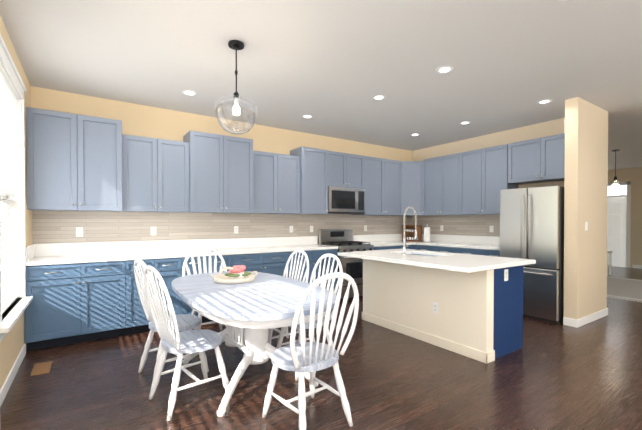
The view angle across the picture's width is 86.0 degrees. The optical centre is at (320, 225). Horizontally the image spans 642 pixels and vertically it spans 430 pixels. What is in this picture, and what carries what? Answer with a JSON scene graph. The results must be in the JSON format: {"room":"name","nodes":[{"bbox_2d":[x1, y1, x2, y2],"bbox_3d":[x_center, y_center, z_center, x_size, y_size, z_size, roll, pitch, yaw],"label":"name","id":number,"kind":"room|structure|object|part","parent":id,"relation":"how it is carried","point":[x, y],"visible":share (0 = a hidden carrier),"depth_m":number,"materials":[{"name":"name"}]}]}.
{"room":"kitchen","nodes":[
{"label":"kitchen","id":0,"kind":"room"},
{"bbox_2d":[0,15,30,388],"bbox_3d":[-1.050,-0.123,0.454,0.150,2.880,8.650,0,1,-34],"label":"wall","id":1,"kind":"structure","parent":0,"point":[12,342],"depth_m":3.00,"materials":[{"name":"beige paint"}]},
{"bbox_2d":[0,344,25,406],"bbox_3d":[-0.808,1.269,0.258,0.015,0.100,7.730,0,1,-34],"label":"baseboard","id":2,"kind":"structure","parent":1,"relation":"attached to","point":[5,387],"depth_m":2.83,"materials":[{"name":"white wood"}]},
{"bbox_2d":[0,34,32,341],"bbox_3d":[-2.650,-0.265,2.866,0.245,2.185,1.280,0,1,-34],"label":"window","id":3,"kind":"structure","parent":1,"relation":"in","point":[9,321],"depth_m":3.34,"materials":[{"name":"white glass"}]},
{"bbox_2d":[0,72,17,312],"bbox_3d":[-2.681,-0.262,2.890,0.060,1.924,1.087,0,1,-34],"label":"window shade","id":4,"kind":"object","parent":3,"relation":"attached to","point":[8,99],"visible":1,"depth_m":3.05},
{"bbox_2d":[22,204,33,264],"bbox_3d":[-3.119,0.085,3.654,0.006,0.600,0.665,0,1,-34],"label":"backsplash","id":5,"kind":"structure","parent":1,"relation":"attached to","point":[29,214],"depth_m":3.70,"materials":[{"name":"tile"}]},
{"bbox_2d":[31,86,411,160],"bbox_3d":[-0.628,-0.177,5.870,6.920,2.880,0.150,0,1,-34],"label":"wall","id":6,"kind":"structure","parent":0,"point":[149,121],"depth_m":4.85,"materials":[{"name":"beige paint"}]},
{"bbox_2d":[26,107,85,210],"bbox_3d":[-3.007,-0.712,3.923,0.497,1.080,0.394,0,1,-34],"label":"upper cabinet","id":7,"kind":"object","parent":6,"relation":"attached to","point":[77,162],"depth_m":3.77,"materials":[{"name":"blue wood"}]},
{"bbox_2d":[86,115,129,211],"bbox_3d":[-2.667,-0.715,4.153,0.554,1.080,0.394,0,1,-34],"label":"upper cabinet","id":8,"kind":"object","parent":6,"relation":"attached to","point":[107,149],"depth_m":4.04,"materials":[{"name":"blue wood"}]},
{"bbox_2d":[126,135,161,211],"bbox_3d":[-2.315,-0.642,4.423,0.448,0.930,0.343,0,1,-34],"label":"upper cabinet","id":9,"kind":"object","parent":6,"relation":"attached to","point":[145,152],"depth_m":4.31,"materials":[{"name":"blue wood"}]},
{"bbox_2d":[162,139,181,212],"bbox_3d":[-2.040,-0.644,4.609,0.448,0.930,0.343,0,1,-34],"label":"upper cabinet","id":10,"kind":"object","parent":6,"relation":"attached to","point":[171,150],"depth_m":4.48,"materials":[{"name":"blue wood"}]},
{"bbox_2d":[182,131,229,212],"bbox_3d":[-1.656,-0.721,4.837,0.561,1.080,0.394,0,1,-34],"label":"upper cabinet","id":11,"kind":"object","parent":6,"relation":"attached to","point":[205,156],"depth_m":4.68,"materials":[{"name":"blue wood"}]},
{"bbox_2d":[34,210,413,243],"bbox_3d":[-0.659,0.064,5.758,6.440,0.600,0.006,0,1,-34],"label":"backsplash","id":12,"kind":"structure","parent":6,"relation":"attached to","point":[44,227],"depth_m":4.92,"materials":[{"name":"tile"}]},
{"bbox_2d":[76,227,82,236],"bbox_3d":[-2.948,0.079,4.199,0.068,0.112,0.008,0,1,-34],"label":"electrical outlet plate","id":13,"kind":"object","parent":12,"relation":"attached to","point":[79,231],"depth_m":4.20,"materials":[{"name":"plastic"}]},
{"bbox_2d":[151,227,155,234],"bbox_3d":[-2.269,0.075,4.658,0.068,0.112,0.008,0,1,-34],"label":"electrical outlet plate","id":14,"kind":"object","parent":12,"relation":"attached to","point":[153,229],"depth_m":4.66,"materials":[{"name":"plastic"}]},
{"bbox_2d":[234,226,237,233],"bbox_3d":[-1.308,0.068,5.308,0.068,0.112,0.008,0,1,-34],"label":"electrical outlet plate","id":15,"kind":"object","parent":12,"relation":"attached to","point":[235,227],"depth_m":5.30,"materials":[{"name":"plastic"}]},
{"bbox_2d":[230,136,257,213],"bbox_3d":[-1.287,-0.724,5.086,0.561,1.080,0.394,0,1,-34],"label":"upper cabinet","id":16,"kind":"object","parent":6,"relation":"attached to","point":[243,159],"depth_m":4.98,"materials":[{"name":"blue wood"}]},
{"bbox_2d":[258,151,281,213],"bbox_3d":[-0.921,-0.652,5.365,0.473,0.930,0.343,0,1,-34],"label":"upper cabinet","id":17,"kind":"object","parent":6,"relation":"attached to","point":[269,164],"depth_m":5.27,"materials":[{"name":"blue wood"}]},
{"bbox_2d":[282,154,297,213],"bbox_3d":[-0.626,-0.654,5.565,0.473,0.930,0.343,0,1,-34],"label":"upper cabinet","id":18,"kind":"object","parent":6,"relation":"attached to","point":[289,163],"depth_m":5.46,"materials":[{"name":"blue wood"}]},
{"bbox_2d":[290,147,333,214],"bbox_3d":[-0.202,-0.731,5.820,0.631,1.080,0.394,0,1,-34],"label":"upper cabinet","id":19,"kind":"object","parent":6,"relation":"attached to","point":[315,166],"depth_m":5.66,"materials":[{"name":"blue wood"}]},
{"bbox_2d":[334,152,349,187],"bbox_3d":[0.200,-0.972,6.108,0.475,0.605,0.364,0,1,-34],"label":"upper cabinet","id":20,"kind":"object","parent":6,"relation":"attached to","point":[341,161],"depth_m":6.01,"materials":[{"name":"blue wood"}]},
{"bbox_2d":[328,186,364,213],"bbox_3d":[0.370,-0.437,6.181,0.805,0.457,0.439,0,1,-34],"label":"microwave","id":21,"kind":"object","parent":20,"relation":"attached to","point":[342,200],"visible":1,"depth_m":6.01,"materials":[{"name":"metal"}]},
{"bbox_2d":[346,154,361,188],"bbox_3d":[0.498,-0.974,6.309,0.475,0.605,0.364,0,1,-34],"label":"upper cabinet","id":22,"kind":"object","parent":6,"relation":"attached to","point":[355,160],"depth_m":6.19,"materials":[{"name":"blue wood"}]},
{"bbox_2d":[352,156,389,214],"bbox_3d":[0.909,-0.739,6.579,0.621,1.080,0.382,0,1,-34],"label":"upper cabinet","id":23,"kind":"object","parent":6,"relation":"attached to","point":[375,171],"depth_m":6.49,"materials":[{"name":"blue wood"}]},
{"bbox_2d":[390,160,401,214],"bbox_3d":[1.320,-0.742,6.857,0.605,1.080,0.382,0,1,-34],"label":"upper cabinet","id":24,"kind":"object","parent":6,"relation":"attached to","point":[395,166],"depth_m":6.78,"materials":[{"name":"blue wood"}]},
{"bbox_2d":[402,159,425,214],"bbox_3d":[1.874,-0.744,7.074,0.755,1.080,0.644,0,1,-34],"label":"upper cabinet","id":25,"kind":"object","parent":6,"relation":"attached to","point":[413,172],"depth_m":6.87,"materials":[{"name":"blue wood"}]},
{"bbox_2d":[0,266,641,429],"bbox_3d":[3.450,1.301,5.051,17.800,0.060,11.200,0,1,-34],"label":"floor","id":26,"kind":"structure","parent":0,"point":[559,376],"depth_m":2.76,"materials":[{"name":"brown wood"}]},
{"bbox_2d":[30,361,51,375],"bbox_3d":[-2.519,1.286,3.103,0.130,0.009,0.300,0,1,-34],"label":"floor vent","id":27,"kind":"object","parent":26,"relation":"in","point":[41,368],"visible":1,"depth_m":3.08,"materials":[{"name":"brown wood"}]},
{"bbox_2d":[24,260,131,350],"bbox_3d":[-2.755,0.842,3.967,0.945,0.880,0.631,0,1,-34],"label":"base cabinet","id":28,"kind":"object","parent":26,"relation":"on","point":[71,303],"depth_m":3.69,"materials":[{"name":"blue wood"}]},
{"bbox_2d":[26,236,337,265],"bbox_3d":[-1.516,0.298,4.792,3.916,0.188,0.631,0,1,-34],"label":"countertop","id":29,"kind":"structure","parent":28,"relation":"on","point":[56,253],"depth_m":4.51,"materials":[{"name":"white stone"}]},
{"bbox_2d":[132,257,187,333],"bbox_3d":[-2.159,0.838,4.370,0.726,0.880,0.631,0,1,-34],"label":"base cabinet","id":30,"kind":"object","parent":26,"relation":"on","point":[169,269],"depth_m":4.15,"materials":[{"name":"blue wood"}]},
{"bbox_2d":[134,259,208,377],"bbox_3d":[-1.307,0.784,3.011,0.557,1.022,0.541,0,1,-34],"label":"chair","id":31,"kind":"object","parent":26,"relation":"on","point":[186,322],"visible":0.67,"depth_m":2.99,"materials":[{"name":"white paint"}]},
{"bbox_2d":[144,266,231,420],"bbox_3d":[-0.985,0.789,2.553,0.557,1.022,0.541,0,1,-34],"label":"chair","id":32,"kind":"object","parent":26,"relation":"on","point":[200,341],"visible":0.98,"depth_m":2.48,"materials":[{"name":"white paint"}]},
{"bbox_2d":[182,247,226,329],"bbox_3d":[-1.272,0.775,3.942,0.525,1.022,0.517,0,1,-34],"label":"chair","id":33,"kind":"object","parent":26,"relation":"on","point":[186,267],"visible":0.25,"depth_m":4.09,"materials":[{"name":"white paint"}]},
{"bbox_2d":[188,255,235,322],"bbox_3d":[-1.650,0.834,4.714,0.736,0.880,0.631,0,1,-34],"label":"base cabinet","id":34,"kind":"object","parent":26,"relation":"on","point":[230,260],"depth_m":4.50,"materials":[{"name":"blue wood"}]},
{"bbox_2d":[236,253,267,272],"bbox_3d":[-1.198,0.831,5.020,0.586,0.880,0.631,0,1,-34],"label":"base cabinet","id":35,"kind":"object","parent":26,"relation":"on","point":[258,262],"depth_m":4.82,"materials":[{"name":"blue wood"}]},
{"bbox_2d":[172,271,336,416],"bbox_3d":[-0.655,0.910,2.995,1.070,0.762,1.970,0,1,-34],"label":"dining table","id":36,"kind":"object","parent":26,"relation":"on","point":[249,314],"visible":0.85,"depth_m":2.62,"materials":[{"name":"white paint"}]},
{"bbox_2d":[210,265,257,283],"bbox_3d":[-0.824,0.453,3.275,0.456,0.148,0.380,0,1,-34],"label":"centerpiece","id":37,"kind":"object","parent":36,"relation":"on","point":[237,274],"visible":1,"depth_m":3.22,"materials":[{"name":"beige ceramic"}]},
{"bbox_2d":[268,251,291,277],"bbox_3d":[-0.834,0.829,5.266,0.526,0.880,0.631,0,1,-34],"label":"base cabinet","id":38,"kind":"object","parent":26,"relation":"on","point":[277,261],"depth_m":5.04,"materials":[{"name":"blue wood"}]},
{"bbox_2d":[268,250,308,343],"bbox_3d":[-0.435,0.778,3.650,0.517,1.022,0.525,0,1,-34],"label":"chair","id":39,"kind":"object","parent":26,"relation":"on","point":[286,333],"visible":0.38,"depth_m":3.70,"materials":[{"name":"white paint"}]},
{"bbox_2d":[276,253,342,379],"bbox_3d":[-0.115,0.782,3.178,0.517,1.022,0.525,0,1,-34],"label":"chair","id":40,"kind":"object","parent":26,"relation":"on","point":[282,331],"visible":0.42,"depth_m":3.20,"materials":[{"name":"white paint"}]},
{"bbox_2d":[262,272,358,429],"bbox_3d":[-0.068,0.791,2.275,0.524,1.022,0.534,0,1,-34],"label":"chair","id":41,"kind":"object","parent":26,"relation":"on","point":[311,357],"visible":1,"depth_m":2.15,"materials":[{"name":"white paint"}]},
{"bbox_2d":[292,249,337,294],"bbox_3d":[-0.305,0.825,5.624,0.983,0.880,0.631,0,1,-34],"label":"base cabinet","id":42,"kind":"object","parent":26,"relation":"on","point":[313,255],"depth_m":5.40,"materials":[{"name":"blue wood"}]},
{"bbox_2d":[318,229,373,301],"bbox_3d":[0.457,0.666,6.079,0.752,1.190,0.710,0,1,-34],"label":"range","id":43,"kind":"object","parent":26,"relation":"on","point":[343,241],"visible":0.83,"depth_m":5.87,"materials":[{"name":"metal"}]},
{"bbox_2d":[374,246,391,249],"bbox_3d":[0.998,0.816,6.505,0.583,0.880,0.631,0,1,-34],"label":"base cabinet","id":44,"kind":"object","parent":26,"relation":"on","point":[383,247],"depth_m":6.22,"materials":[{"name":"blue wood"}]},
{"bbox_2d":[392,245,415,249],"bbox_3d":[1.433,0.814,6.771,0.668,0.880,0.678,0,1,-34],"label":"base cabinet","id":45,"kind":"object","parent":26,"relation":"on","point":[401,246],"depth_m":6.56,"materials":[{"name":"blue wood"}]},
{"bbox_2d":[353,234,413,246],"bbox_3d":[1.210,0.279,6.633,1.084,0.188,0.635,0,1,-34],"label":"countertop","id":46,"kind":"structure","parent":45,"relation":"on","point":[377,240],"depth_m":6.82,"materials":[{"name":"white stone"}]},
{"bbox_2d":[338,249,535,363],"bbox_3d":[1.248,0.820,4.089,1.220,0.922,1.880,0,1,-34],"label":"kitchen island","id":47,"kind":"object","parent":26,"relation":"on","point":[479,316],"depth_m":3.58,"materials":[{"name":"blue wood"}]},
{"bbox_2d":[402,206,417,254],"bbox_3d":[1.112,0.059,4.247,0.260,0.595,0.092,0,1,-34],"label":"faucet","id":48,"kind":"object","parent":47,"relation":"on","point":[404,230],"visible":1,"depth_m":4.20,"materials":[{"name":"silver metal"}]},
{"bbox_2d":[433,302,437,313],"bbox_3d":[1.225,0.885,3.687,0.008,0.112,0.068,0,1,-34],"label":"electrical outlet plate","id":49,"kind":"object","parent":47,"relation":"attached to","point":[435,305],"depth_m":3.68,"materials":[{"name":"plastic"}]},
{"bbox_3d":[1.248,0.469,4.085,1.220,0.222,1.880,0,1,-34],"label":"kitchen island top","id":50,"kind":"part","parent":47,"relation":"part of","materials":[{"name":"white stone"}]},
{"bbox_2d":[504,269,507,280],"bbox_3d":[1.838,0.492,3.410,0.068,0.112,0.008,0,1,-34],"label":"electrical outlet plate","id":51,"kind":"object","parent":47,"relation":"attached to","point":[506,270],"depth_m":3.40,"materials":[{"name":"plastic"}]},
{"bbox_2d":[416,245,459,252],"bbox_3d":[2.333,0.817,6.482,0.675,0.880,0.991,0,1,-34],"label":"base cabinet","id":52,"kind":"object","parent":26,"relation":"on","point":[418,247],"depth_m":6.26,"materials":[{"name":"blue wood"}]},
{"bbox_2d":[414,234,499,249],"bbox_3d":[2.421,0.282,6.374,0.632,0.188,2.421,0,1,-34],"label":"countertop","id":53,"kind":"structure","parent":52,"relation":"on","point":[458,241],"depth_m":6.33,"materials":[{"name":"white stone"}]},
{"bbox_2d":[402,225,420,241],"bbox_3d":[1.886,0.161,7.146,0.170,0.330,0.360,0,1,-34],"label":"spice rack","id":54,"kind":"object","parent":53,"relation":"on","point":[410,235],"visible":0.85,"depth_m":7.11,"materials":[{"name":"brown wood"}]},
{"bbox_2d":[423,224,430,241],"bbox_3d":[2.098,0.152,6.806,0.150,0.354,0.150,0,1,-34],"label":"paper towel holder","id":55,"kind":"object","parent":53,"relation":"on","point":[426,234],"visible":1,"depth_m":6.75,"materials":[{"name":"white paper"}]},
{"bbox_2d":[460,248,499,256],"bbox_3d":[2.835,0.824,5.779,0.631,0.880,0.968,0,1,-34],"label":"base cabinet","id":56,"kind":"object","parent":26,"relation":"on","point":[462,250],"depth_m":5.58,"materials":[{"name":"blue wood"}]},
{"bbox_2d":[500,185,563,324],"bbox_3d":[3.170,0.377,4.950,0.986,1.790,0.760,0,1,-34],"label":"fridge","id":57,"kind":"object","parent":26,"relation":"on","point":[532,223],"visible":0.71,"depth_m":4.59,"materials":[{"name":"metal"}]},
{"bbox_2d":[607,251,612,274],"bbox_3d":[6.965,0.934,8.730,0.350,0.600,0.600,0,1,-34],"label":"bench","id":58,"kind":"object","parent":26,"relation":"on","point":[610,257],"visible":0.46,"depth_m":8.57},
{"bbox_2d":[607,276,641,301],"bbox_3d":[6.155,1.246,6.941,2.900,0.013,1.900,0,1,-34],"label":"rug","id":59,"kind":"object","parent":26,"relation":"on","point":[625,288],"visible":0.4,"depth_m":6.79,"materials":[{"name":"grey carpet"}]},
{"bbox_2d":[0,0,641,169],"bbox_3d":[4.497,-1.646,5.731,15.270,0.060,11.200,0,1,-34],"label":"ceiling","id":60,"kind":"structure","parent":0,"point":[332,67],"depth_m":3.32,"materials":[{"name":"white paint"}]},
{"bbox_2d":[182,90,196,95],"bbox_3d":[-1.587,-1.597,4.151,0.171,0.005,0.171,-1,1,-43],"label":"recessed light","id":61,"kind":"object","parent":60,"relation":"in","point":[187,92],"depth_m":4.14,"materials":[{"name":"white plastic"}]},
{"bbox_2d":[214,40,257,133],"bbox_3d":[-0.742,-1.199,3.012,0.370,0.780,0.370,0,1,-34],"label":"pendant lamp","id":62,"kind":"object","parent":60,"relation":"hanging from","point":[236,45],"visible":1,"depth_m":3.00,"materials":[{"name":"clear glass"}]},
{"bbox_2d":[302,115,312,118],"bbox_3d":[-0.198,-1.606,5.079,0.171,0.005,0.171,-1,1,-43],"label":"recessed light","id":63,"kind":"object","parent":60,"relation":"in","point":[304,116],"depth_m":5.07,"materials":[{"name":"white plastic"}]},
{"bbox_2d":[372,95,385,99],"bbox_3d":[0.725,-1.599,4.302,0.171,0.005,0.171,-1,1,-43],"label":"recessed light","id":64,"kind":"object","parent":60,"relation":"in","point":[377,97],"depth_m":4.30,"materials":[{"name":"white plastic"}]},
{"bbox_2d":[436,66,453,73],"bbox_3d":[1.266,-1.591,3.522,0.171,0.005,0.171,0,1,32],"label":"recessed light","id":65,"kind":"object","parent":60,"relation":"in","point":[444,69],"depth_m":3.51,"materials":[{"name":"white plastic"}]},
{"bbox_2d":[459,121,470,124],"bbox_3d":[2.263,-1.610,5.403,0.171,0.005,0.171,-1,1,-43],"label":"recessed light","id":66,"kind":"object","parent":60,"relation":"in","point":[465,122],"depth_m":5.38,"materials":[{"name":"white plastic"}]},
{"bbox_2d":[537,99,551,103],"bbox_3d":[2.893,-1.600,4.453,0.171,0.005,0.171,0,1,-40],"label":"recessed light","id":67,"kind":"object","parent":60,"relation":"in","point":[547,100],"depth_m":4.44,"materials":[{"name":"white plastic"}]},
{"bbox_2d":[608,150,626,193],"bbox_3d":[6.390,-1.158,7.463,0.370,0.950,0.370,0,1,-34],"label":"pendant light","id":68,"kind":"object","parent":60,"relation":"hanging from","point":[615,186],"visible":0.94,"depth_m":7.44,"materials":[{"name":"white glass"}]},
{"bbox_2d":[412,118,564,188],"bbox_3d":[2.953,-0.182,6.342,0.200,2.880,3.380,0,1,-34],"label":"wall","id":69,"kind":"structure","parent":0,"point":[544,129],"depth_m":5.91,"materials":[{"name":"beige paint"}]},
{"bbox_2d":[426,156,441,214],"bbox_3d":[2.295,-0.758,6.777,0.390,1.115,0.484,0,1,-34],"label":"upper cabinet","id":70,"kind":"object","parent":69,"relation":"attached to","point":[433,166],"depth_m":6.66,"materials":[{"name":"blue wood"}]},
{"bbox_2d":[442,155,453,214],"bbox_3d":[2.525,-0.755,6.470,0.354,1.115,0.517,0,1,-34],"label":"upper cabinet","id":71,"kind":"object","parent":69,"relation":"attached to","point":[447,160],"depth_m":6.41,"materials":[{"name":"blue wood"}]},
{"bbox_2d":[414,214,499,236],"bbox_3d":[2.697,0.056,6.539,0.006,0.600,2.400,0,1,-34],"label":"backsplash","id":72,"kind":"structure","parent":69,"relation":"attached to","point":[470,225],"depth_m":6.54,"materials":[{"name":"tile"}]},
{"bbox_2d":[454,149,477,214],"bbox_3d":[2.757,-0.752,6.126,0.354,1.115,0.546,0,1,-34],"label":"upper cabinet","id":73,"kind":"object","parent":69,"relation":"attached to","point":[465,163],"depth_m":6.10,"materials":[{"name":"blue wood"}]},
{"bbox_2d":[478,143,521,214],"bbox_3d":[3.001,-0.748,5.766,0.354,1.115,0.555,0,1,-34],"label":"upper cabinet","id":74,"kind":"object","parent":69,"relation":"attached to","point":[493,162],"depth_m":5.69,"materials":[{"name":"blue wood"}]},
{"bbox_2d":[510,139,533,183],"bbox_3d":[3.275,-0.987,5.359,0.354,0.630,0.538,0,1,-34],"label":"upper cabinet","id":75,"kind":"object","parent":69,"relation":"attached to","point":[522,165],"depth_m":5.31,"materials":[{"name":"blue wood"}]},
{"bbox_2d":[534,133,564,182],"bbox_3d":[3.511,-0.983,5.009,0.354,0.630,0.538,0,1,-34],"label":"upper cabinet","id":76,"kind":"object","parent":69,"relation":"attached to","point":[549,151],"depth_m":5.00,"materials":[{"name":"blue wood"}]},
{"bbox_2d":[564,97,607,319],"bbox_3d":[3.594,-0.165,4.649,1.035,2.880,0.145,0,1,-34],"label":"wall","id":77,"kind":"structure","parent":0,"point":[586,199],"depth_m":4.43,"materials":[{"name":"beige paint"}]},
{"bbox_2d":[575,308,607,327],"bbox_3d":[3.629,1.226,4.589,1.040,0.100,0.015,0,1,-34],"label":"baseboard","id":78,"kind":"structure","parent":77,"relation":"attached to","point":[577,323],"depth_m":4.54,"materials":[{"name":"white wood"}]},
{"bbox_2d":[607,167,641,267],"bbox_3d":[9.546,-0.210,9.160,0.180,2.880,11.200,0,1,-34],"label":"wall","id":79,"kind":"structure","parent":0,"point":[624,229],"depth_m":10.03,"materials":[{"name":"beige paint"}]},
{"bbox_2d":[632,265,641,268],"bbox_3d":[10.756,1.199,7.264,0.015,0.100,6.380,0,1,-34],"label":"baseboard","id":80,"kind":"structure","parent":79,"relation":"attached to","point":[633,266],"depth_m":9.81,"materials":[{"name":"white wood"}]}
]}

